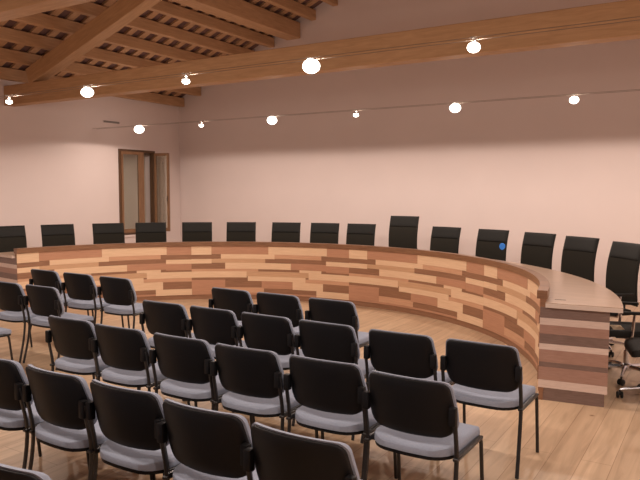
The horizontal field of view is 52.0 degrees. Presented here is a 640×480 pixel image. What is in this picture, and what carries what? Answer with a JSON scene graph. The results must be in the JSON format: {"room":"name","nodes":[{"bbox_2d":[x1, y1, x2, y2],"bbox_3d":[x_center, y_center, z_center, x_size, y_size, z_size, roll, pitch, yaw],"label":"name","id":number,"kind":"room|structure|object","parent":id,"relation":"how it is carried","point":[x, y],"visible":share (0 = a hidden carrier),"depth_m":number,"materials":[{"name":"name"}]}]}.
{"room":"assembly chamber","nodes":[
{"label":"assembly chamber","id":0,"kind":"room"},
{"bbox_2d":[0,79,180,247],"bbox_3d":[-7.487,-1.035,9.359,0.400,4.172,15.665,3,5,32],"label":"wall","id":1,"kind":"structure","parent":0,"point":[56,168],"depth_m":13.18,"materials":[{"name":"paint"}]},
{"bbox_2d":[0,0,94,21],"bbox_3d":[-1.629,-2.072,5.022,14.020,0.345,0.200,3,5,32],"label":"tie beam","id":2,"kind":"structure","parent":1,"relation":"attached to","point":[9,9],"depth_m":5.49,"materials":[{"name":"brown wood"}]},
{"bbox_2d":[103,120,119,123],"bbox_3d":[-4.397,-2.485,13.829,0.017,0.050,0.440,3,5,32],"label":"air vent","id":3,"kind":"object","parent":1,"relation":"in","point":[104,121],"visible":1,"depth_m":13.82,"materials":[{"name":"metal"}]},
{"bbox_2d":[118,149,169,237],"bbox_3d":[-3.999,-1.032,14.536,0.750,1.910,1.137,3,5,32],"label":"window","id":4,"kind":"structure","parent":1,"relation":"in","point":[131,163],"depth_m":14.72,"materials":[{"name":"brown wood"}]},
{"bbox_2d":[123,154,145,228],"bbox_3d":[-4.312,-1.070,14.700,0.042,1.860,1.050,3,5,32],"label":"shutter","id":5,"kind":"object","parent":4,"relation":"attached to","point":[129,161],"depth_m":14.76,"materials":[{"name":"beige paint"}]},
{"bbox_2d":[0,16,639,97],"bbox_3d":[-0.648,-1.761,6.629,14.030,0.004,0.105,3,5,32],"label":"cable","id":6,"kind":"object","parent":1,"relation":"attached to","point":[638,16],"visible":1,"depth_m":5.93,"materials":[{"name":"silver metal"}]},
{"bbox_2d":[5,95,12,103],"bbox_3d":[-4.184,-1.885,8.827,0.096,0.114,0.093,-1,4,-15],"label":"spotlight","id":7,"kind":"object","parent":6,"relation":"hanging from","point":[8,100],"visible":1,"depth_m":8.80,"materials":[{"name":"silver metal"}]},
{"bbox_2d":[81,85,93,96],"bbox_3d":[-2.834,-1.807,7.990,0.150,0.138,0.150,3,5,32],"label":"spotlight","id":8,"kind":"object","parent":6,"relation":"hanging from","point":[86,92],"visible":1,"depth_m":7.94,"materials":[{"name":"silver metal"}]},
{"bbox_2d":[181,73,189,83],"bbox_3d":[-1.459,-1.752,7.136,0.096,0.114,0.093,-1,4,-15],"label":"spotlight","id":9,"kind":"object","parent":6,"relation":"hanging from","point":[185,80],"visible":1,"depth_m":7.11,"materials":[{"name":"silver metal"}]},
{"bbox_2d":[303,57,319,73],"bbox_3d":[-0.083,-1.669,6.284,0.170,0.146,0.170,3,5,32],"label":"spotlight","id":10,"kind":"object","parent":6,"relation":"hanging from","point":[311,66],"visible":1,"depth_m":6.23,"materials":[{"name":"silver metal"}]},
{"bbox_2d":[467,36,479,52],"bbox_3d":[1.275,-1.614,5.440,0.110,0.122,0.110,3,5,32],"label":"spotlight","id":11,"kind":"object","parent":6,"relation":"hanging from","point":[473,47],"visible":1,"depth_m":5.41,"materials":[{"name":"silver metal"}]},
{"bbox_2d":[4,0,639,106],"bbox_3d":[0.331,-2.302,8.164,14.020,0.345,0.200,3,5,32],"label":"tie beam","id":12,"kind":"structure","parent":1,"relation":"attached to","point":[630,30],"depth_m":7.87,"materials":[{"name":"brown wood"}]},
{"bbox_2d":[26,0,160,83],"bbox_3d":[-2.447,-3.753,9.791,6.138,2.348,0.220,3,5,32],"label":"rafter","id":13,"kind":"object","parent":12,"relation":"on","point":[118,15],"visible":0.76,"depth_m":10.54,"materials":[{"name":"brown wood"}]},
{"bbox_2d":[93,89,639,128],"bbox_3d":[1.323,-1.993,9.787,14.030,0.004,0.105,3,5,32],"label":"cable","id":14,"kind":"object","parent":1,"relation":"attached to","point":[635,89],"visible":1,"depth_m":9.80,"materials":[{"name":"silver metal"}]},
{"bbox_2d":[134,125,143,132],"bbox_3d":[-3.529,-2.161,12.803,0.190,0.154,0.190,3,5,32],"label":"spotlight","id":15,"kind":"object","parent":14,"relation":"hanging from","point":[138,129],"visible":1,"depth_m":12.74,"materials":[{"name":"silver metal"}]},
{"bbox_2d":[267,115,276,123],"bbox_3d":[-0.812,-2.032,11.117,0.170,0.146,0.170,3,5,32],"label":"spotlight","id":16,"kind":"object","parent":14,"relation":"hanging from","point":[271,120],"visible":1,"depth_m":11.06,"materials":[{"name":"silver metal"}]},
{"bbox_2d":[353,109,358,116],"bbox_3d":[0.563,-1.981,10.262,0.096,0.114,0.093,-1,4,-15],"label":"spotlight","id":17,"kind":"object","parent":14,"relation":"hanging from","point":[355,114],"visible":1,"depth_m":10.24,"materials":[{"name":"silver metal"}]},
{"bbox_2d":[450,102,460,112],"bbox_3d":[1.939,-1.900,9.410,0.160,0.142,0.160,3,5,32],"label":"spotlight","id":18,"kind":"object","parent":14,"relation":"hanging from","point":[455,107],"visible":1,"depth_m":9.36,"materials":[{"name":"silver metal"}]},
{"bbox_2d":[569,93,578,103],"bbox_3d":[3.314,-1.841,8.556,0.120,0.126,0.120,3,5,32],"label":"spotlight","id":19,"kind":"object","parent":14,"relation":"hanging from","point":[574,99],"visible":1,"depth_m":8.52,"materials":[{"name":"silver metal"}]},
{"bbox_2d":[0,0,322,97],"bbox_3d":[-1.354,-4.074,5.309,14.030,3.112,15.065,3,5,32],"label":"ceiling","id":20,"kind":"structure","parent":0,"point":[61,13],"depth_m":12.36,"materials":[{"name":"wood"}]},
{"bbox_2d":[0,26,164,67],"bbox_3d":[-6.315,-3.149,8.482,0.120,0.200,15.040,3,5,32],"label":"purlin","id":21,"kind":"object","parent":20,"relation":"attached to","point":[11,35],"visible":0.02,"depth_m":11.28,"materials":[{"name":"brown wood"}]},
{"bbox_2d":[0,67,184,106],"bbox_3d":[-7.199,-2.762,9.062,0.120,0.200,15.040,3,5,32],"label":"purlin","id":22,"kind":"object","parent":20,"relation":"attached to","point":[9,74],"visible":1,"depth_m":14.15,"materials":[{"name":"brown wood"}]},
{"bbox_2d":[0,47,200,95],"bbox_3d":[-6.757,-2.955,8.772,0.120,0.200,15.040,3,5,32],"label":"purlin","id":23,"kind":"object","parent":20,"relation":"attached to","point":[7,55],"visible":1,"depth_m":12.12,"materials":[{"name":"brown wood"}]},
{"bbox_2d":[11,13,210,60],"bbox_3d":[-5.873,-3.343,8.191,0.120,0.200,15.040,3,5,32],"label":"purlin","id":24,"kind":"object","parent":20,"relation":"attached to","point":[42,20],"visible":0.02,"depth_m":11.78,"materials":[{"name":"brown wood"}]},
{"bbox_2d":[60,2,254,54],"bbox_3d":[-5.431,-3.536,7.902,0.120,0.200,15.040,3,5,32],"label":"purlin","id":25,"kind":"object","parent":20,"relation":"attached to","point":[90,9],"visible":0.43,"depth_m":12.06,"materials":[{"name":"brown wood"}]},
{"bbox_2d":[148,0,273,47],"bbox_3d":[-4.989,-3.730,7.611,0.120,0.200,15.040,3,5,32],"label":"purlin","id":26,"kind":"object","parent":20,"relation":"attached to","point":[163,7],"visible":1,"depth_m":12.26,"materials":[{"name":"brown wood"}]},
{"bbox_2d":[171,0,299,39],"bbox_3d":[-4.522,-3.875,7.309,0.340,0.320,15.040,3,5,32],"label":"purlin","id":27,"kind":"object","parent":20,"relation":"attached to","point":[241,12],"visible":1,"depth_m":12.24,"materials":[{"name":"brown wood"}]},
{"bbox_2d":[262,0,315,20],"bbox_3d":[-4.105,-4.117,7.031,0.120,0.200,15.040,3,5,32],"label":"purlin","id":28,"kind":"object","parent":20,"relation":"attached to","point":[292,6],"visible":1,"depth_m":12.76,"materials":[{"name":"brown wood"}]},
{"bbox_2d":[321,0,337,5],"bbox_3d":[-3.663,-4.311,6.741,0.120,0.200,15.040,3,5,32],"label":"purlin","id":29,"kind":"object","parent":20,"relation":"attached to","point":[330,2],"visible":1,"depth_m":12.94,"materials":[{"name":"brown wood"}]},
{"bbox_2d":[0,299,639,479],"bbox_3d":[-1.367,1.404,5.719,14.630,0.120,15.665,3,5,32],"label":"floor","id":30,"kind":"structure","parent":0,"point":[577,441],"depth_m":4.79,"materials":[{"name":"brown wood"}]},
{"bbox_2d":[0,327,12,359],"bbox_3d":[-3.248,0.892,6.122,0.545,0.827,0.556,3,5,33],"label":"chair","id":31,"kind":"object","parent":30,"relation":"on","point":[4,332],"visible":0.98,"depth_m":6.16,"materials":[{"name":"grey fabric"}]},
{"bbox_2d":[0,225,26,252],"bbox_3d":[-4.766,0.390,10.284,0.665,1.201,0.670,4,6,44],"label":"office chair","id":32,"kind":"object","parent":30,"relation":"on","point":[11,237],"visible":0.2,"depth_m":10.46,"materials":[{"name":"black leather"}]},
{"bbox_2d":[0,281,38,362],"bbox_3d":[-3.173,0.824,7.042,0.545,0.827,0.556,3,5,32],"label":"chair","id":33,"kind":"object","parent":30,"relation":"on","point":[11,294],"visible":0.7,"depth_m":6.78,"materials":[{"name":"black plastic"}]},
{"bbox_2d":[0,463,50,479],"bbox_3d":[-1.020,1.166,2.538,0.545,0.827,0.556,3,5,33],"label":"chair","id":34,"kind":"object","parent":30,"relation":"on","point":[7,472],"visible":1,"depth_m":2.22,"materials":[{"name":"black plastic"}]},
{"bbox_2d":[0,359,88,471],"bbox_3d":[-1.782,1.056,3.990,0.545,0.827,0.556,3,5,33],"label":"chair","id":35,"kind":"object","parent":30,"relation":"on","point":[14,416],"visible":0.5,"depth_m":3.71,"materials":[{"name":"black plastic"}]},
{"bbox_2d":[41,224,74,246],"bbox_3d":[-4.212,0.355,10.767,0.670,1.201,0.665,-3,5,-37],"label":"office chair","id":36,"kind":"object","parent":30,"relation":"on","point":[55,234],"visible":0.23,"depth_m":10.94,"materials":[{"name":"black leather"}]},
{"bbox_2d":[23,284,93,369],"bbox_3d":[-2.690,0.846,6.764,0.545,0.827,0.556,3,5,31],"label":"chair","id":37,"kind":"object","parent":30,"relation":"on","point":[44,301],"visible":0.77,"depth_m":6.53,"materials":[{"name":"black plastic"}]},
{"bbox_2d":[29,269,88,327],"bbox_3d":[-3.210,0.747,8.066,0.545,0.827,0.556,3,5,31],"label":"chair","id":38,"kind":"object","parent":30,"relation":"on","point":[48,278],"visible":0.42,"depth_m":7.79,"materials":[{"name":"black plastic"}]},
{"bbox_2d":[22,364,152,479],"bbox_3d":[-1.312,1.079,3.693,0.545,0.827,0.556,3,5,33],"label":"chair","id":39,"kind":"object","parent":30,"relation":"on","point":[59,399],"visible":0.73,"depth_m":3.45,"materials":[{"name":"black plastic"}]},
{"bbox_2d":[45,315,137,389],"bbox_3d":[-1.777,0.971,5.118,0.545,0.827,0.556,3,5,31],"label":"chair","id":40,"kind":"object","parent":30,"relation":"on","point":[72,338],"visible":0.75,"depth_m":4.88,"materials":[{"name":"black plastic"}]},
{"bbox_2d":[61,272,123,327],"bbox_3d":[-2.692,0.772,7.748,0.545,0.827,0.556,3,5,30],"label":"chair","id":41,"kind":"object","parent":30,"relation":"on","point":[81,287],"visible":0.86,"depth_m":7.51,"materials":[{"name":"black plastic"}]},
{"bbox_2d":[92,223,124,243],"bbox_3d":[-3.537,0.326,11.182,0.670,1.201,0.665,-2,5,-29],"label":"office chair","id":42,"kind":"object","parent":30,"relation":"on","point":[103,233],"visible":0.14,"depth_m":11.37,"materials":[{"name":"black leather"}]},
{"bbox_2d":[97,276,143,328],"bbox_3d":[-2.158,0.798,7.415,0.545,0.827,0.556,3,5,31],"label":"chair","id":43,"kind":"object","parent":30,"relation":"on","point":[119,292],"visible":0.83,"depth_m":7.17,"materials":[{"name":"black plastic"}]},
{"bbox_2d":[85,379,179,479],"bbox_3d":[-0.862,1.101,3.418,0.545,0.827,0.556,3,5,31],"label":"chair","id":44,"kind":"object","parent":30,"relation":"on","point":[129,418],"visible":0.73,"depth_m":3.18,"materials":[{"name":"black plastic"}]},
{"bbox_2d":[91,323,189,404],"bbox_3d":[-1.319,0.995,4.817,0.545,0.827,0.556,3,5,30],"label":"chair","id":45,"kind":"object","parent":30,"relation":"on","point":[125,350],"visible":0.83,"depth_m":4.57,"materials":[{"name":"black plastic"}]},
{"bbox_2d":[135,222,166,242],"bbox_3d":[-2.921,0.308,11.437,0.670,1.201,0.665,-1,5,-18],"label":"office chair","id":46,"kind":"object","parent":30,"relation":"on","point":[155,231],"visible":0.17,"depth_m":11.64,"materials":[{"name":"black leather"}]},
{"bbox_2d":[139,300,195,400],"bbox_3d":[-1.250,0.919,5.831,0.545,0.827,0.556,3,5,31],"label":"chair","id":47,"kind":"object","parent":30,"relation":"on","point":[159,317],"visible":0.48,"depth_m":5.58,"materials":[{"name":"black plastic"}]},
{"bbox_2d":[182,222,211,241],"bbox_3d":[-2.178,0.296,11.617,0.670,1.201,0.665,-1,4,-9],"label":"office chair","id":48,"kind":"object","parent":30,"relation":"on","point":[191,231],"visible":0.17,"depth_m":11.83,"materials":[{"name":"black leather"}]},
{"bbox_2d":[149,333,251,427],"bbox_3d":[-0.821,1.019,4.514,0.545,0.827,0.556,3,5,31],"label":"chair","id":49,"kind":"object","parent":30,"relation":"on","point":[185,362],"visible":0.84,"depth_m":4.28,"materials":[{"name":"black plastic"}]},
{"bbox_2d":[157,398,258,479],"bbox_3d":[-0.422,1.124,3.114,0.545,0.827,0.556,3,5,31],"label":"chair","id":50,"kind":"object","parent":30,"relation":"on","point":[207,444],"visible":0.8,"depth_m":2.87,"materials":[{"name":"black plastic"}]},
{"bbox_2d":[185,305,247,412],"bbox_3d":[-0.780,0.941,5.551,0.545,0.827,0.556,3,5,33],"label":"chair","id":51,"kind":"object","parent":30,"relation":"on","point":[211,325],"visible":0.56,"depth_m":5.30,"materials":[{"name":"black plastic"}]},
{"bbox_2d":[208,287,252,325],"bbox_3d":[-0.771,0.864,6.584,0.545,0.827,0.556,3,5,33],"label":"chair","id":52,"kind":"object","parent":30,"relation":"on","point":[237,301],"visible":0.39,"depth_m":6.32,"materials":[{"name":"black plastic"}]},
{"bbox_2d":[226,222,255,241],"bbox_3d":[-1.429,0.294,11.673,0.670,1.201,0.665,0,4,0],"label":"office chair","id":53,"kind":"object","parent":30,"relation":"on","point":[236,231],"visible":0.23,"depth_m":11.88,"materials":[{"name":"black leather"}]},
{"bbox_2d":[210,343,318,438],"bbox_3d":[-0.360,1.042,4.220,0.545,0.827,0.556,3,5,30],"label":"chair","id":54,"kind":"object","parent":30,"relation":"on","point":[253,378],"visible":0.9,"depth_m":3.99,"materials":[{"name":"black plastic"}]},
{"bbox_2d":[235,312,304,412],"bbox_3d":[-0.320,0.964,5.266,0.545,0.827,0.556,3,5,33],"label":"chair","id":55,"kind":"object","parent":30,"relation":"on","point":[276,334],"visible":0.52,"depth_m":5.01,"materials":[{"name":"black plastic"}]},
{"bbox_2d":[253,292,303,348],"bbox_3d":[-0.298,0.887,6.292,0.545,0.827,0.556,3,5,32],"label":"chair","id":56,"kind":"object","parent":30,"relation":"on","point":[282,305],"visible":0.38,"depth_m":6.03,"materials":[{"name":"black plastic"}]},
{"bbox_2d":[271,222,300,241],"bbox_3d":[-0.667,0.301,11.604,0.670,1.201,0.665,1,4,12],"label":"office chair","id":57,"kind":"object","parent":30,"relation":"on","point":[281,231],"visible":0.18,"depth_m":11.82,"materials":[{"name":"black leather"}]},
{"bbox_2d":[243,422,360,479],"bbox_3d":[0.017,1.149,2.803,0.545,0.827,0.556,3,5,32],"label":"chair","id":58,"kind":"object","parent":30,"relation":"on","point":[276,454],"visible":1,"depth_m":2.54,"materials":[{"name":"black plastic"}]},
{"bbox_2d":[0,241,622,406],"bbox_3d":[-0.231,0.623,9.082,8.550,0.940,3.920,3,5,32],"label":"desk","id":59,"kind":"object","parent":30,"relation":"on","point":[558,321],"visible":0.9,"depth_m":9.43,"materials":[{"name":"brown wood"}]},
{"bbox_2d":[0,252,622,308],"bbox_3d":[-0.229,0.255,9.056,8.527,0.005,3.873,3,5,32],"label":"countertop","id":60,"kind":"structure","parent":59,"relation":"on","point":[570,289],"depth_m":6.11,"materials":[{"name":"brown wood"}]},
{"bbox_2d":[310,223,338,243],"bbox_3d":[-0.001,0.315,11.435,0.670,1.201,0.665,2,5,18],"label":"office chair","id":61,"kind":"object","parent":30,"relation":"on","point":[319,232],"visible":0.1,"depth_m":11.64,"materials":[{"name":"black leather"}]},
{"bbox_2d":[291,319,376,439],"bbox_3d":[0.145,0.987,4.973,0.545,0.827,0.556,3,5,33],"label":"chair","id":62,"kind":"object","parent":30,"relation":"on","point":[316,339],"visible":0.46,"depth_m":4.72,"materials":[{"name":"black plastic"}]},
{"bbox_2d":[305,297,368,347],"bbox_3d":[0.201,0.912,5.970,0.545,0.827,0.556,3,5,33],"label":"chair","id":63,"kind":"object","parent":30,"relation":"on","point":[321,310],"visible":0.4,"depth_m":5.71,"materials":[{"name":"black plastic"}]},
{"bbox_2d":[283,354,397,479],"bbox_3d":[0.120,1.064,3.933,0.545,0.827,0.556,3,5,30],"label":"chair","id":64,"kind":"object","parent":30,"relation":"on","point":[329,393],"visible":0.84,"depth_m":3.70,"materials":[{"name":"black plastic"}]},
{"bbox_2d":[346,223,375,245],"bbox_3d":[0.597,0.335,11.188,0.670,1.201,0.665,2,5,26],"label":"office chair","id":65,"kind":"object","parent":30,"relation":"on","point":[357,234],"visible":0.24,"depth_m":11.38,"materials":[{"name":"black leather"}]},
{"bbox_2d":[389,216,418,248],"bbox_3d":[1.254,0.290,10.784,0.670,1.354,0.665,3,5,34],"label":"office chair","id":66,"kind":"object","parent":30,"relation":"on","point":[403,230],"visible":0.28,"depth_m":10.95,"materials":[{"name":"black leather"}]},
{"bbox_2d":[360,329,454,442],"bbox_3d":[0.641,1.012,4.652,0.545,0.827,0.556,3,5,31],"label":"chair","id":67,"kind":"object","parent":30,"relation":"on","point":[397,353],"visible":0.69,"depth_m":4.41,"materials":[{"name":"black plastic"}]},
{"bbox_2d":[362,370,483,479],"bbox_3d":[0.565,1.091,3.592,0.545,0.827,0.556,3,5,32],"label":"chair","id":68,"kind":"object","parent":30,"relation":"on","point":[416,417],"visible":1,"depth_m":3.38,"materials":[{"name":"black plastic"}]},
{"bbox_2d":[430,226,460,253],"bbox_3d":[1.819,0.404,10.303,0.670,1.201,0.665,4,6,44],"label":"office chair","id":69,"kind":"object","parent":30,"relation":"on","point":[443,239],"visible":0.31,"depth_m":10.45,"materials":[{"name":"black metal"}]},
{"bbox_2d":[440,338,538,478],"bbox_3d":[1.125,1.035,4.356,0.545,0.827,0.556,3,5,33],"label":"chair","id":70,"kind":"object","parent":30,"relation":"on","point":[484,375],"visible":0.93,"depth_m":4.13,"materials":[{"name":"black plastic"}]},
{"bbox_2d":[475,229,508,260],"bbox_3d":[2.369,0.456,9.635,0.665,1.201,0.670,-4,6,-41],"label":"office chair","id":71,"kind":"object","parent":30,"relation":"on","point":[491,243],"visible":0.31,"depth_m":9.76,"materials":[{"name":"black leather"}]},
{"bbox_2d":[521,232,555,269],"bbox_3d":[2.772,0.511,8.899,0.665,1.201,0.670,-2,5,-31],"label":"office chair","id":72,"kind":"object","parent":30,"relation":"on","point":[537,248],"visible":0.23,"depth_m":8.99,"materials":[{"name":"black leather"}]},
{"bbox_2d":[561,236,599,281],"bbox_3d":[3.025,0.568,8.151,0.665,1.201,0.670,-2,5,-25],"label":"office chair","id":73,"kind":"object","parent":30,"relation":"on","point":[579,253],"visible":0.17,"depth_m":8.21,"materials":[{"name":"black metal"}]},
{"bbox_2d":[606,241,639,357],"bbox_3d":[3.145,0.633,7.293,0.665,1.201,0.670,-1,4,-11],"label":"office chair","id":74,"kind":"object","parent":30,"relation":"on","point":[623,264],"visible":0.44,"depth_m":7.28,"materials":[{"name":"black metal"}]},
{"bbox_2d":[608,301,639,385],"bbox_3d":[2.916,0.711,6.235,0.665,1.201,0.670,1,4,14],"label":"office chair","id":75,"kind":"object","parent":30,"relation":"on","point":[632,329],"visible":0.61,"depth_m":6.18,"materials":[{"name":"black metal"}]},
{"bbox_2d":[610,325,624,329],"bbox_3d":[2.770,0.810,6.161,0.100,0.022,0.200,0,4,3],"label":"folded paper","id":76,"kind":"object","parent":75,"relation":"on","point":[615,327],"visible":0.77,"depth_m":6.11,"materials":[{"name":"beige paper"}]},
{"bbox_2d":[616,337,639,397],"bbox_3d":[2.871,0.765,5.510,0.665,1.201,0.670,1,4,17],"label":"office chair","id":77,"kind":"object","parent":30,"relation":"on","point":[632,345],"visible":1,"depth_m":5.60,"materials":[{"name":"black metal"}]},
{"bbox_2d":[179,0,639,301],"bbox_3d":[2.701,-2.643,11.956,14.030,7.039,0.300,3,5,32],"label":"wall","id":78,"kind":"structure","parent":0,"point":[549,164],"depth_m":12.19,"materials":[{"name":"paint"}]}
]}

